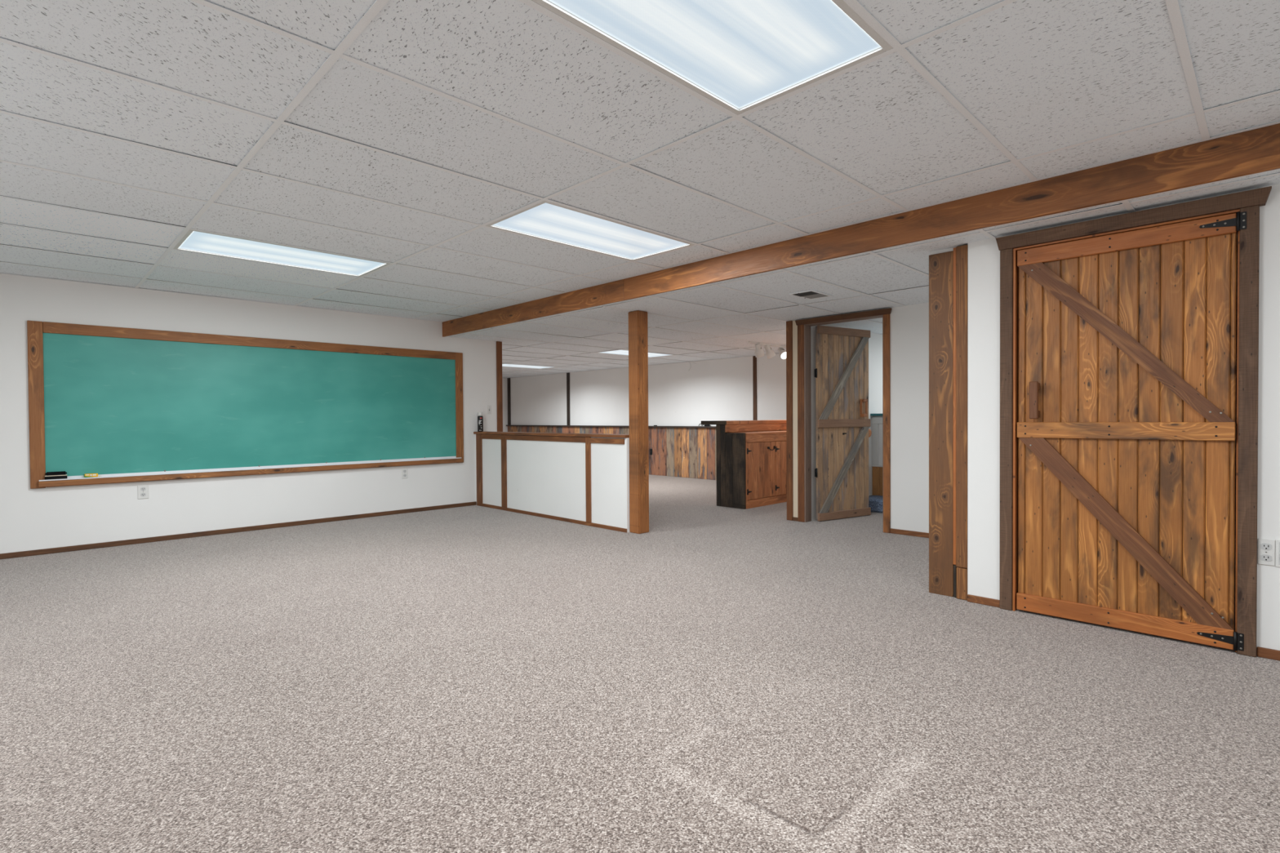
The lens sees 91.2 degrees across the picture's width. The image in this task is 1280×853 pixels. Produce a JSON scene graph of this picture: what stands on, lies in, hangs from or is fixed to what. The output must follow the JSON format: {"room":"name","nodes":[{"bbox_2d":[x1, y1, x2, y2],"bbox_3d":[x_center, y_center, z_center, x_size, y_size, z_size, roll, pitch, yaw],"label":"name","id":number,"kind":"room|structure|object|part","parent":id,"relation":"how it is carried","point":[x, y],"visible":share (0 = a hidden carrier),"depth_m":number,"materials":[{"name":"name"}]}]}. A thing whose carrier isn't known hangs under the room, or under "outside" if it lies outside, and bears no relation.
{"room":"finished basement","nodes":[
{"label":"finished basement","id":0,"kind":"room"},
{"bbox_2d":[0,273,501,553],"bbox_3d":[-3.949,-0.125,5.722,6.120,2.226,0.120,-1,1,-45],"label":"wall","id":1,"kind":"structure","parent":0,"point":[55,517],"depth_m":5.62,"materials":[{"name":"white paint"}]},
{"bbox_2d":[137,484,148,498],"bbox_3d":[-4.242,0.558,5.348,0.074,0.118,0.009,-1,1,-45],"label":"wall outlet","id":2,"kind":"object","parent":1,"relation":"attached to","point":[143,490],"visible":1,"depth_m":5.34,"materials":[{"name":"white plastic"}]},
{"bbox_2d":[0,501,476,559],"bbox_3d":[-3.991,0.969,5.595,5.650,0.042,0.014,-1,1,-45],"label":"baseboard","id":3,"kind":"structure","parent":1,"relation":"attached to","point":[90,546],"depth_m":5.68,"materials":[{"name":"brown wood"}]},
{"bbox_2d":[26,320,463,488],"bbox_3d":[-3.408,-0.195,6.135,3.692,1.302,0.052,-1,1,-45],"label":"chalkboard","id":4,"kind":"object","parent":1,"relation":"attached to","point":[120,405],"visible":1,"depth_m":5.75,"materials":[{"name":"teal wood"}]},
{"bbox_2d":[44,471,66,479],"bbox_3d":[-4.609,0.389,4.944,0.129,0.065,0.043,-1,1,-45],"label":"eraser","id":5,"kind":"object","parent":4,"relation":"on","point":[49,475],"visible":1,"depth_m":4.93,"materials":[{"name":"black fabric"}]},
{"bbox_2d":[84,473,97,477],"bbox_3d":[-4.463,0.397,5.092,0.085,0.028,0.036,-1,1,-45],"label":"box","id":6,"kind":"object","parent":4,"relation":"on","point":[86,475],"visible":1,"depth_m":5.08,"materials":[{"name":"yellow cardboard"}]},
{"bbox_2d":[39,456,461,481],"bbox_3d":[-3.401,0.387,6.140,3.597,0.026,0.044,-1,1,-45],"label":"chalk tray","id":7,"kind":"object","parent":4,"relation":"on","point":[115,475],"depth_m":5.86,"materials":[{"name":"wood"}]},
{"bbox_3d":[-3.400,0.426,6.149,3.615,0.052,0.050,-1,1,-45],"label":"rail","id":8,"kind":"part","parent":4,"relation":"part of","materials":[{"name":"brown wood"}]},
{"bbox_2d":[401,467,408,478],"bbox_3d":[-2.612,0.520,6.955,0.070,0.114,0.009,-1,1,-45],"label":"wall outlet","id":9,"kind":"object","parent":1,"relation":"attached to","point":[404,471],"visible":1,"depth_m":6.95,"materials":[{"name":"white plastic"}]},
{"bbox_2d":[486,404,491,413],"bbox_3d":[-1.849,-0.207,7.697,0.062,0.108,0.018,-1,1,-45],"label":"light switch","id":10,"kind":"object","parent":1,"relation":"attached to","point":[488,406],"visible":1,"depth_m":7.70,"materials":[{"name":"white plastic"}]},
{"bbox_2d":[496,341,502,431],"bbox_3d":[-1.752,-0.056,7.808,0.075,2.000,0.038,-1,1,-45],"label":"trim","id":11,"kind":"structure","parent":1,"relation":"attached to","point":[499,344],"depth_m":7.78,"materials":[{"name":"brown wood"}]},
{"bbox_2d":[502,377,507,431],"bbox_3d":[-4.649,-0.139,13.395,4.200,2.050,0.100,-1,1,-45],"label":"wall","id":12,"kind":"structure","parent":0,"point":[504,380],"depth_m":14.77,"materials":[{"name":"white paint"}]},
{"bbox_2d":[0,474,1279,852],"bbox_3d":[-1.561,1.005,6.230,10.200,0.080,14.750,-1,1,-45],"label":"floor","id":13,"kind":"structure","parent":0,"point":[713,678],"depth_m":2.31,"materials":[{"name":"beige carpet"}]},
{"bbox_2d":[473,431,630,533],"bbox_3d":[-1.008,0.512,6.673,0.177,0.887,2.665,-1,1,-45],"label":"wall","id":14,"kind":"structure","parent":13,"relation":"on","point":[579,478],"depth_m":6.42,"materials":[{"name":"white paint"}]},
{"bbox_2d":[477,412,483,431],"bbox_3d":[-1.926,-0.056,7.561,0.065,0.235,0.066,-1,1,-45],"label":"spray can","id":15,"kind":"object","parent":14,"relation":"on","point":[480,419],"visible":1,"depth_m":7.53,"materials":[{"name":"black metal"}]},
{"bbox_3d":[-1.211,0.124,6.772,0.012,0.053,1.940,-1,1,-45],"label":"rail","id":16,"kind":"part","parent":14,"relation":"part of","materials":[{"name":"brown wood"}]},
{"bbox_3d":[-1.003,0.940,6.579,0.012,0.034,2.515,-1,1,-45],"label":"rail","id":17,"kind":"part","parent":14,"relation":"part of","materials":[{"name":"brown wood"}]},
{"bbox_3d":[-0.311,0.135,5.859,0.015,0.049,0.475,-1,1,-45],"label":"rail","id":18,"kind":"part","parent":14,"relation":"part of","materials":[{"name":"brown wood"}]},
{"bbox_2d":[628,310,648,533],"bbox_3d":[-0.012,-0.038,5.685,0.130,2.000,0.130,-1,1,-45],"label":"timber post","id":19,"kind":"object","parent":13,"relation":"on","point":[637,320],"visible":1,"depth_m":5.64,"materials":[{"name":"brown wood"}]},
{"bbox_2d":[701,419,786,509],"bbox_3d":[1.587,0.421,7.894,1.765,1.000,0.648,-1,1,-45],"label":"cabinet","id":20,"kind":"object","parent":13,"relation":"on","point":[751,458],"depth_m":7.30,"materials":[{"name":"brown wood"}]},
{"bbox_3d":[1.415,0.510,7.317,0.565,0.653,0.021,-1,1,-45],"label":"cupboard door","id":21,"kind":"part","parent":20,"relation":"part of","materials":[{"name":"orange wood"}]},
{"bbox_2d":[741,431,786,435],"bbox_3d":[1.723,0.073,7.782,1.718,0.025,0.267,-1,1,-45],"label":"countertop","id":22,"kind":"structure","parent":20,"relation":"on","point":[766,432],"depth_m":7.41,"materials":[{"name":"orange wood"}]},
{"bbox_3d":[1.806,0.129,7.700,1.718,0.084,0.022,-1,1,-45],"label":"rail","id":23,"kind":"part","parent":20,"relation":"part of","materials":[{"name":"orange wood"}]},
{"bbox_3d":[1.825,0.502,7.722,0.568,0.653,0.021,-1,1,-45],"label":"cupboard door","id":24,"kind":"part","parent":20,"relation":"part of","materials":[{"name":"orange wood"}]},
{"bbox_2d":[868,494,882,512],"bbox_3d":[2.991,0.860,6.604,0.390,0.140,1.290,-1,1,-45],"label":"carpeted step","id":25,"kind":"structure","parent":13,"relation":"on","point":[875,502],"depth_m":6.79,"materials":[{"name":"blue carpet"}]},
{"bbox_2d":[0,0,1279,322],"bbox_3d":[-1.159,-1.165,2.386,5.235,0.030,8.537,-1,1,-45],"label":"ceiling","id":26,"kind":"structure","parent":0,"point":[393,132],"depth_m":2.44,"materials":[{"name":"tile"}]},
{"bbox_2d":[173,229,390,276],"bbox_3d":[-2.425,-1.214,4.307,1.195,0.091,0.586,-1,1,-45],"label":"ceiling light","id":27,"kind":"object","parent":26,"relation":"attached to","point":[194,241],"visible":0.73,"depth_m":4.27,"materials":[{"name":"white plastic"}]},
{"bbox_2d":[485,200,694,261],"bbox_3d":[-0.273,-1.221,3.862,1.195,0.091,0.586,-1,1,-45],"label":"ceiling light","id":28,"kind":"object","parent":26,"relation":"attached to","point":[546,220],"visible":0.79,"depth_m":3.81,"materials":[{"name":"white plastic"}]},
{"bbox_2d":[532,0,893,115],"bbox_3d":[0.144,-1.194,1.704,1.195,0.091,0.586,-1,1,-45],"label":"ceiling light","id":29,"kind":"object","parent":26,"relation":"attached to","point":[741,55],"visible":0.91,"depth_m":1.87,"materials":[{"name":"white plastic"}]},
{"bbox_2d":[442,123,1279,337],"bbox_3d":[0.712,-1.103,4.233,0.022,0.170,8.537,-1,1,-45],"label":"ceiling beam","id":30,"kind":"structure","parent":26,"relation":"attached to","point":[1255,151],"depth_m":3.26,"materials":[{"name":"brown wood"}]},
{"bbox_2d":[510,353,786,426],"bbox_3d":[0.972,-0.169,10.758,0.100,2.110,11.750,-1,1,-45],"label":"wall","id":31,"kind":"structure","parent":0,"point":[717,389],"depth_m":11.17,"materials":[{"name":"white paint"}]},
{"bbox_2d":[507,377,511,425],"bbox_3d":[-3.089,-0.591,14.783,0.016,1.105,0.108,-1,1,-45],"label":"trim","id":32,"kind":"structure","parent":31,"relation":"attached to","point":[508,379],"depth_m":14.77,"materials":[{"name":"brown wood"}]},
{"bbox_2d":[566,372,569,425],"bbox_3d":[-1.508,-0.579,13.181,0.016,1.105,0.092,-1,1,-45],"label":"trim","id":33,"kind":"structure","parent":31,"relation":"attached to","point":[567,374],"depth_m":13.17,"materials":[{"name":"brown wood"}]},
{"bbox_2d":[506,425,716,479],"bbox_3d":[0.124,0.435,11.509,0.070,0.893,9.285,-1,1,-45],"label":"wainscot","id":34,"kind":"structure","parent":31,"relation":"attached to","point":[682,451],"depth_m":11.05,"materials":[{"name":"brown wood"}]},
{"bbox_2d":[752,355,756,420],"bbox_3d":[1.802,-0.554,9.827,0.016,1.105,0.063,-1,1,-45],"label":"trim","id":35,"kind":"structure","parent":31,"relation":"attached to","point":[754,358],"depth_m":9.82,"materials":[{"name":"brown wood"}]},
{"bbox_2d":[810,324,882,520],"bbox_3d":[2.558,-0.131,7.230,2.600,2.110,0.200,-1,1,-45],"label":"wall","id":36,"kind":"structure","parent":0,"point":[875,341],"depth_m":7.16,"materials":[{"name":"white paint"}]},
{"bbox_2d":[814,325,871,521],"bbox_3d":[2.098,-0.034,6.407,0.865,1.934,0.101,-1,1,-31],"label":"door","id":37,"kind":"structure","parent":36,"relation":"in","point":[842,422],"depth_m":6.37,"materials":[{"name":"brown wood"}]},
{"bbox_3d":[2.081,-0.963,6.368,0.760,0.076,0.022,-1,1,-31],"label":"rail","id":38,"kind":"part","parent":37,"relation":"part of","materials":[{"name":"brown wood"}]},
{"bbox_3d":[2.093,0.894,6.394,0.760,0.078,0.022,-1,1,-31],"label":"rail","id":39,"kind":"part","parent":37,"relation":"part of","materials":[{"name":"brown wood"}]},
{"bbox_3d":[2.087,-0.034,6.381,0.760,0.082,0.022,-1,1,-31],"label":"rail","id":40,"kind":"part","parent":37,"relation":"part of","materials":[{"name":"brown wood"}]},
{"bbox_3d":[2.326,-0.193,6.508,0.065,0.185,0.045,-1,1,-31],"label":"handle","id":41,"kind":"part","parent":37,"relation":"part of","materials":[{"name":"orange wood"}]},
{"bbox_3d":[2.412,0.070,6.636,0.095,0.095,0.030,-1,1,-31],"label":"knob","id":42,"kind":"part","parent":37,"relation":"part of","materials":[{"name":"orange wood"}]},
{"bbox_2d":[792,302,928,533],"bbox_3d":[2.247,-0.076,5.624,0.101,2.050,2.050,-1,1,-45],"label":"wall","id":43,"kind":"structure","parent":0,"point":[908,324],"depth_m":5.46,"materials":[{"name":"white paint"}]},
{"bbox_2d":[786,320,793,520],"bbox_3d":[1.510,-0.056,6.300,0.040,2.000,0.064,-1,1,-45],"label":"trim","id":44,"kind":"structure","parent":43,"relation":"attached to","point":[788,324],"depth_m":6.28,"materials":[{"name":"brown wood"}]},
{"bbox_2d":[795,307,891,533],"bbox_3d":[1.927,-0.049,5.913,0.150,1.992,0.960,-1,1,-45],"label":"door frame","id":45,"kind":"structure","parent":43,"relation":"attached to","point":[804,383],"depth_m":6.16,"materials":[{"name":"brown wood"}]},
{"bbox_2d":[889,528,928,537],"bbox_3d":[2.582,0.931,5.224,0.014,0.042,1.000,-1,1,-45],"label":"baseboard","id":46,"kind":"structure","parent":43,"relation":"attached to","point":[899,531],"depth_m":5.45,"materials":[{"name":"brown wood"}]},
{"bbox_2d":[444,168,1279,377],"bbox_3d":[0.296,-1.087,8.012,4.693,0.030,14.500,-1,1,-45],"label":"ceiling","id":47,"kind":"structure","parent":0,"point":[718,320],"depth_m":5.48,"materials":[{"name":"tile"}]},
{"bbox_2d":[502,364,554,368],"bbox_3d":[-2.147,-1.149,11.511,1.167,0.091,0.571,-1,1,-45],"label":"ceiling light","id":48,"kind":"object","parent":47,"relation":"attached to","point":[503,365],"visible":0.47,"depth_m":11.64,"materials":[{"name":"white plastic"}]},
{"bbox_2d":[596,349,628,355],"bbox_3d":[-0.240,-1.129,9.208,0.650,0.091,0.570,-1,1,-45],"label":"ceiling light","id":49,"kind":"object","parent":47,"relation":"attached to","point":[622,352],"depth_m":9.20,"materials":[{"name":"white plastic"}]},
{"bbox_2d":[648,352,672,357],"bbox_3d":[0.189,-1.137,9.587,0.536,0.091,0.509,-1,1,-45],"label":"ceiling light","id":50,"kind":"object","parent":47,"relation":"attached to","point":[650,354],"depth_m":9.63,"materials":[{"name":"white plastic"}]},
{"bbox_2d":[748,341,786,359],"bbox_3d":[1.869,-0.990,8.380,1.340,0.194,0.181,-1,1,-45],"label":"track light","id":51,"kind":"object","parent":47,"relation":"attached to","point":[759,353],"visible":0.94,"depth_m":8.18,"materials":[{"name":"white plastic"}]},
{"bbox_3d":[1.859,-1.076,8.388,1.340,0.021,0.034,-1,1,-45],"label":"rail","id":52,"kind":"part","parent":51,"relation":"part of","materials":[{"name":"white plastic"}]},
{"bbox_3d":[1.933,-0.955,8.385,0.091,0.078,0.058,-1,1,-14],"label":"bulb","id":53,"kind":"part","parent":51,"relation":"part of","materials":[{"name":"white glass"}]},
{"bbox_2d":[789,289,832,299],"bbox_3d":[1.343,-1.032,4.922,0.315,0.010,0.200,-1,1,-45],"label":"ceiling vent","id":54,"kind":"object","parent":47,"relation":"in","point":[810,295],"visible":1,"depth_m":4.91,"materials":[{"name":"white metal"}]},
{"bbox_3d":[1.389,-1.036,4.967,0.151,0.005,0.164,-1,1,-45],"label":"damper plate","id":55,"kind":"part","parent":54,"relation":"part of","materials":[{"name":"grey metal"}]},
{"bbox_2d":[870,413,882,495],"bbox_3d":[3.159,0.391,6.738,0.130,1.072,1.350,-1,1,-45],"label":"wainscot","id":56,"kind":"object","parent":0,"point":[877,419],"depth_m":7.15,"materials":[{"name":"white paint"}]},
{"bbox_3d":[3.135,0.180,6.714,0.012,0.565,1.350,-1,1,-45],"label":"frame","id":57,"kind":"part","parent":56,"relation":"part of","materials":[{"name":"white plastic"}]},
{"bbox_3d":[3.154,0.180,6.732,0.040,0.565,1.350,-1,1,-45],"label":"panel","id":58,"kind":"part","parent":56,"relation":"part of","materials":[{"name":"white paint"}]},
{"bbox_2d":[928,183,1279,656],"bbox_3d":[2.907,-0.040,2.642,0.320,2.050,3.177,-1,1,-45],"label":"wall","id":59,"kind":"structure","parent":0,"point":[984,255],"depth_m":3.46,"materials":[{"name":"white paint"}]},
{"bbox_2d":[967,594,999,607],"bbox_3d":[1.894,0.961,3.452,0.013,0.040,0.167,-1,1,-45],"label":"baseboard","id":60,"kind":"structure","parent":59,"relation":"attached to","point":[971,598],"depth_m":3.45,"materials":[{"name":"brown wood"}]},
{"bbox_2d":[1016,211,1246,650],"bbox_3d":[2.297,0.024,3.001,0.085,1.895,0.868,-1,1,-45],"label":"door","id":61,"kind":"structure","parent":59,"relation":"in","point":[1113,351],"depth_m":2.98,"materials":[{"name":"brown wood"}]},
{"bbox_3d":[2.040,-0.136,3.239,0.057,0.193,0.038,-1,1,-45],"label":"handle","id":62,"kind":"part","parent":61,"relation":"part of","materials":[{"name":"brown wood"}]},
{"bbox_3d":[2.295,0.927,3.028,0.020,0.087,0.836,-1,1,-45],"label":"rail","id":63,"kind":"part","parent":61,"relation":"part of","materials":[{"name":"red wood"}]},
{"bbox_3d":[2.289,0.020,3.016,0.020,0.081,0.836,-1,1,-45],"label":"rail","id":64,"kind":"part","parent":61,"relation":"part of","materials":[{"name":"brown wood"}]},
{"bbox_3d":[2.284,-0.882,3.003,0.020,0.082,0.836,-1,1,-45],"label":"rail","id":65,"kind":"part","parent":61,"relation":"part of","materials":[{"name":"red wood"}]},
{"bbox_2d":[995,186,1271,657],"bbox_3d":[2.327,-0.008,3.042,0.185,1.984,1.034,-1,1,-45],"label":"door frame","id":66,"kind":"structure","parent":59,"relation":"attached to","point":[1250,202],"depth_m":2.73,"materials":[{"name":"brown wood"}]},
{"bbox_2d":[1257,538,1275,565],"bbox_3d":[2.665,0.535,2.665,0.009,0.110,0.052,-1,1,-45],"label":"wall outlet","id":67,"kind":"object","parent":59,"relation":"attached to","point":[1266,548],"visible":1,"depth_m":2.66,"materials":[{"name":"white plastic"}]},
{"bbox_2d":[1260,554,1271,561],"bbox_3d":[2.663,0.559,2.664,0.002,0.029,0.035,-1,1,-45],"label":"socket","id":68,"kind":"object","parent":67,"relation":"attached to","point":[1264,557],"depth_m":2.66,"materials":[{"name":"grey plastic"}]},
{"bbox_2d":[1260,542,1271,550],"bbox_3d":[2.663,0.511,2.663,0.002,0.029,0.035,-1,1,-45],"label":"socket","id":69,"kind":"object","parent":67,"relation":"attached to","point":[1264,546],"depth_m":2.66,"materials":[{"name":"grey plastic"}]},
{"bbox_2d":[1257,646,1279,661],"bbox_3d":[3.279,0.970,2.048,0.013,0.042,1.799,-1,1,-45],"label":"baseboard","id":70,"kind":"structure","parent":59,"relation":"attached to","point":[1263,652],"depth_m":2.66,"materials":[{"name":"brown wood"}]},
{"bbox_2d":[1275,539,1279,567],"bbox_3d":[2.701,0.535,2.614,0.029,0.116,0.070,-1,1,-45],"label":"dimmer switch","id":71,"kind":"object","parent":59,"relation":"attached to","point":[1277,541],"visible":1,"depth_m":2.64,"materials":[{"name":"white plastic"}]}
]}

